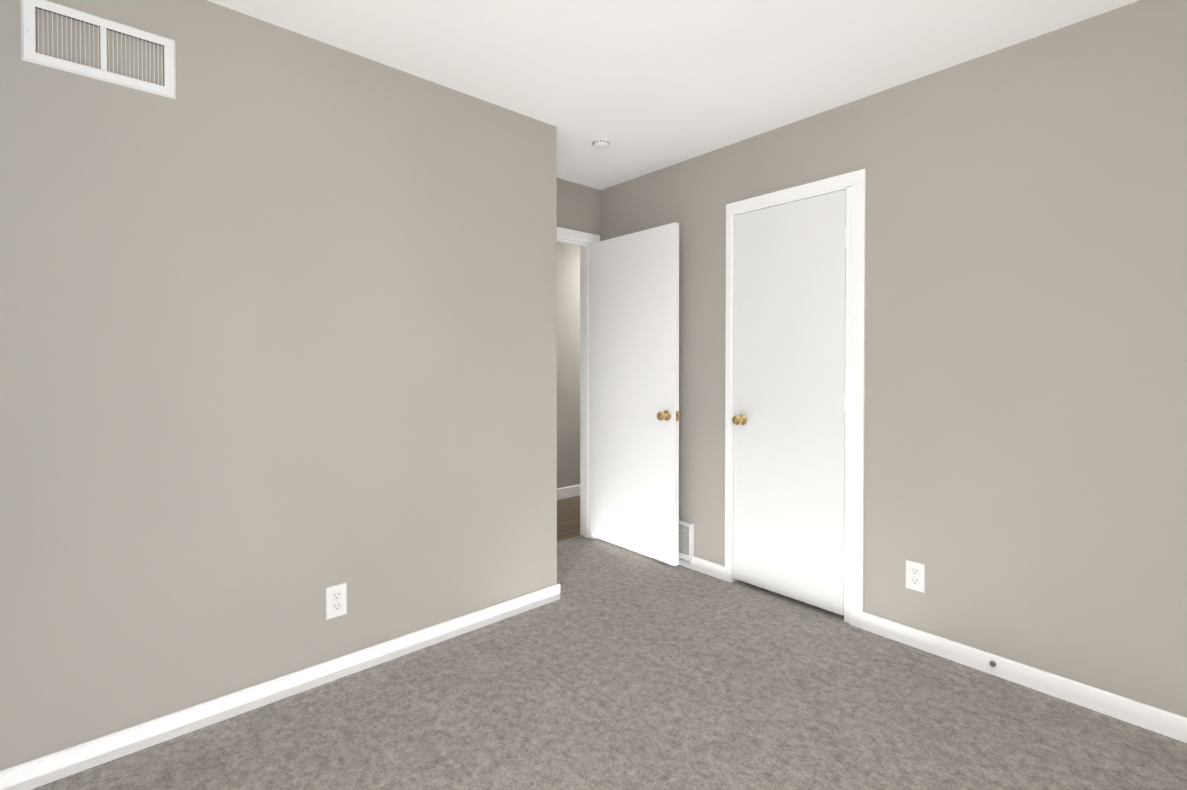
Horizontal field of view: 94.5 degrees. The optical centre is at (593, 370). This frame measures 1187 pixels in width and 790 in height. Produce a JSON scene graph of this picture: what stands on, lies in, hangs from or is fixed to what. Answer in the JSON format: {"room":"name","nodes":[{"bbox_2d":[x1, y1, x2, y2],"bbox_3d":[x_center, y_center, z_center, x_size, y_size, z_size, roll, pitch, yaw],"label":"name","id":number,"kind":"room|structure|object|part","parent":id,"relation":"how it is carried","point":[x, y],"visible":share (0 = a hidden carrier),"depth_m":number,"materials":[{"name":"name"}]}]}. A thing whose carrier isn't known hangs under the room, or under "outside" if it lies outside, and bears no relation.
{"room":"empty bedroom","nodes":[
{"label":"empty bedroom","id":0,"kind":"room"},
{"bbox_2d":[0,0,556,770],"bbox_3d":[-1.464,-0.026,2.195,2.754,2.440,0.730,-1,1,-42],"label":"wall","id":1,"kind":"structure","parent":0,"point":[278,330],"depth_m":1.93,"materials":[{"name":"beige paint"}]},
{"bbox_2d":[20,0,175,98],"bbox_3d":[-1.491,-0.977,1.669,0.350,0.190,0.028,-1,1,-42],"label":"air vent","id":2,"kind":"object","parent":1,"relation":"in","point":[29,53],"visible":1,"depth_m":1.66,"materials":[{"name":"white metal"}]},
{"bbox_2d":[0,584,559,789],"bbox_3d":[-1.156,1.158,1.983,2.617,0.077,0.013,-1,1,-42],"label":"baseboard","id":3,"kind":"structure","parent":1,"relation":"attached to","point":[40,771],"depth_m":1.91,"materials":[{"name":"white wood"}]},
{"bbox_2d":[326,582,346,619],"bbox_3d":[-0.996,0.895,2.127,0.076,0.124,0.008,-1,1,-42],"label":"outlet","id":4,"kind":"object","parent":1,"relation":"attached to","point":[336,600],"visible":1,"depth_m":2.12,"materials":[{"name":"white plastic"}]},
{"bbox_2d":[557,242,579,488],"bbox_3d":[-1.162,-0.049,4.258,4.940,2.440,0.120,-1,1,-42],"label":"wall","id":5,"kind":"structure","parent":0,"point":[568,364],"depth_m":5.00,"materials":[{"name":"beige paint"}]},
{"bbox_2d":[557,484,579,499],"bbox_3d":[-1.119,1.121,4.222,4.700,0.100,0.013,-1,1,-42],"label":"baseboard","id":6,"kind":"structure","parent":5,"relation":"attached to","point":[568,492],"depth_m":4.99,"materials":[{"name":"white wood"}]},
{"bbox_2d":[557,496,580,541],"bbox_3d":[-0.847,1.226,3.917,4.940,0.098,1.070,-1,1,-42],"label":"floor","id":7,"kind":"structure","parent":0,"point":[568,518],"depth_m":4.34,"materials":[{"name":"brown wood"}]},
{"bbox_2d":[557,535,583,543],"bbox_3d":[-0.362,1.181,3.631,0.781,0.014,0.030,-1,1,-42],"label":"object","id":8,"kind":"structure","parent":7,"relation":"on","point":[566,540],"depth_m":3.80,"materials":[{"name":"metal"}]},
{"bbox_2d":[556,178,600,240],"bbox_3d":[-0.310,-0.042,3.623,0.866,2.440,0.120,-1,1,-42],"label":"wall","id":9,"kind":"structure","parent":0,"point":[578,207],"depth_m":3.72,"materials":[{"name":"beige paint"}]},
{"bbox_2d":[557,227,599,538],"bbox_3d":[-0.338,0.120,3.600,0.893,2.117,0.150,-1,1,-42],"label":"door frame","id":10,"kind":"structure","parent":9,"relation":"attached to","point":[585,388],"depth_m":3.84,"materials":[{"name":"white wood"}]},
{"bbox_2d":[590,222,680,565],"bbox_3d":[0.242,0.140,3.494,0.175,2.008,0.775,-1,1,-41],"label":"entry door","id":11,"kind":"structure","parent":10,"relation":"attached to","point":[635,414],"depth_m":3.44,"materials":[{"name":"white wood"}]},
{"bbox_3d":[0.462,0.268,3.242,0.175,0.064,0.104,-1,1,-41],"label":"knob","id":12,"kind":"part","parent":11,"relation":"part of","materials":[{"name":"gold metal"}]},
{"bbox_2d":[31,537,1186,789],"bbox_3d":[-0.034,1.254,1.338,3.740,0.100,3.870,-1,1,-42],"label":"floor carpet","id":13,"kind":"object","parent":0,"point":[615,667],"visible":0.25,"depth_m":1.89,"materials":[{"name":"grey carpet"}]},
{"bbox_2d":[207,0,1138,189],"bbox_3d":[0.435,-1.298,2.439,4.940,0.100,4.940,-1,1,-42],"label":"ceiling","id":14,"kind":"structure","parent":0,"point":[644,87],"depth_m":2.14,"materials":[{"name":"white paint"}]},
{"bbox_2d":[592,138,609,148],"bbox_3d":[0.041,-1.238,3.008,0.100,0.034,0.100,-1,1,-42],"label":"smoke detector","id":15,"kind":"object","parent":14,"relation":"attached to","point":[600,143],"visible":1,"depth_m":2.98,"materials":[{"name":"white plastic"}]},
{"bbox_2d":[601,0,1186,716],"bbox_3d":[1.311,-0.029,2.534,0.120,2.440,3.900,-1,1,-42],"label":"wall","id":16,"kind":"structure","parent":0,"point":[1025,378],"depth_m":2.10,"materials":[{"name":"beige paint"}]},
{"bbox_2d":[679,520,693,564],"bbox_3d":[0.491,1.036,3.376,0.034,0.250,0.310,-1,1,-42],"label":"air vent","id":17,"kind":"object","parent":16,"relation":"in","point":[690,534],"visible":0.42,"depth_m":3.28,"materials":[{"name":"white metal"}]},
{"bbox_2d":[679,553,724,580],"bbox_3d":[0.393,1.141,3.479,0.020,0.077,1.049,-1,1,-42],"label":"baseboard","id":18,"kind":"structure","parent":16,"relation":"attached to","point":[707,567],"depth_m":3.18,"materials":[{"name":"white wood"}]},
{"bbox_2d":[732,189,846,615],"bbox_3d":[0.972,0.154,2.806,0.105,2.018,0.625,-1,1,-42],"label":"closet door","id":19,"kind":"structure","parent":16,"relation":"in","point":[789,406],"depth_m":2.79,"materials":[{"name":"white wood"}]},
{"bbox_2d":[725,169,865,628],"bbox_3d":[1.031,0.154,2.854,0.124,2.065,0.677,-1,1,-42],"label":"door frame","id":20,"kind":"structure","parent":16,"relation":"attached to","point":[848,409],"depth_m":2.58,"materials":[{"name":"white wood"}]},
{"bbox_2d":[906,559,924,592],"bbox_3d":[1.386,0.887,2.364,0.008,0.124,0.076,-1,1,-42],"label":"outlet","id":21,"kind":"object","parent":16,"relation":"attached to","point":[915,576],"visible":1,"depth_m":2.36,"materials":[{"name":"white plastic"}]},
{"bbox_2d":[862,612,1186,742],"bbox_3d":[1.849,1.160,1.842,0.013,0.077,1.830,-1,1,-42],"label":"baseboard","id":22,"kind":"structure","parent":16,"relation":"attached to","point":[1160,721],"depth_m":2.04,"materials":[{"name":"white wood"}]},
{"bbox_2d":[989,660,996,666],"bbox_3d":[1.560,1.149,2.144,0.018,0.020,0.023,-1,1,-42],"label":"cable jack","id":23,"kind":"object","parent":22,"relation":"attached to","point":[992,663],"visible":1,"depth_m":2.14,"materials":[{"name":"silver metal"}]}
]}

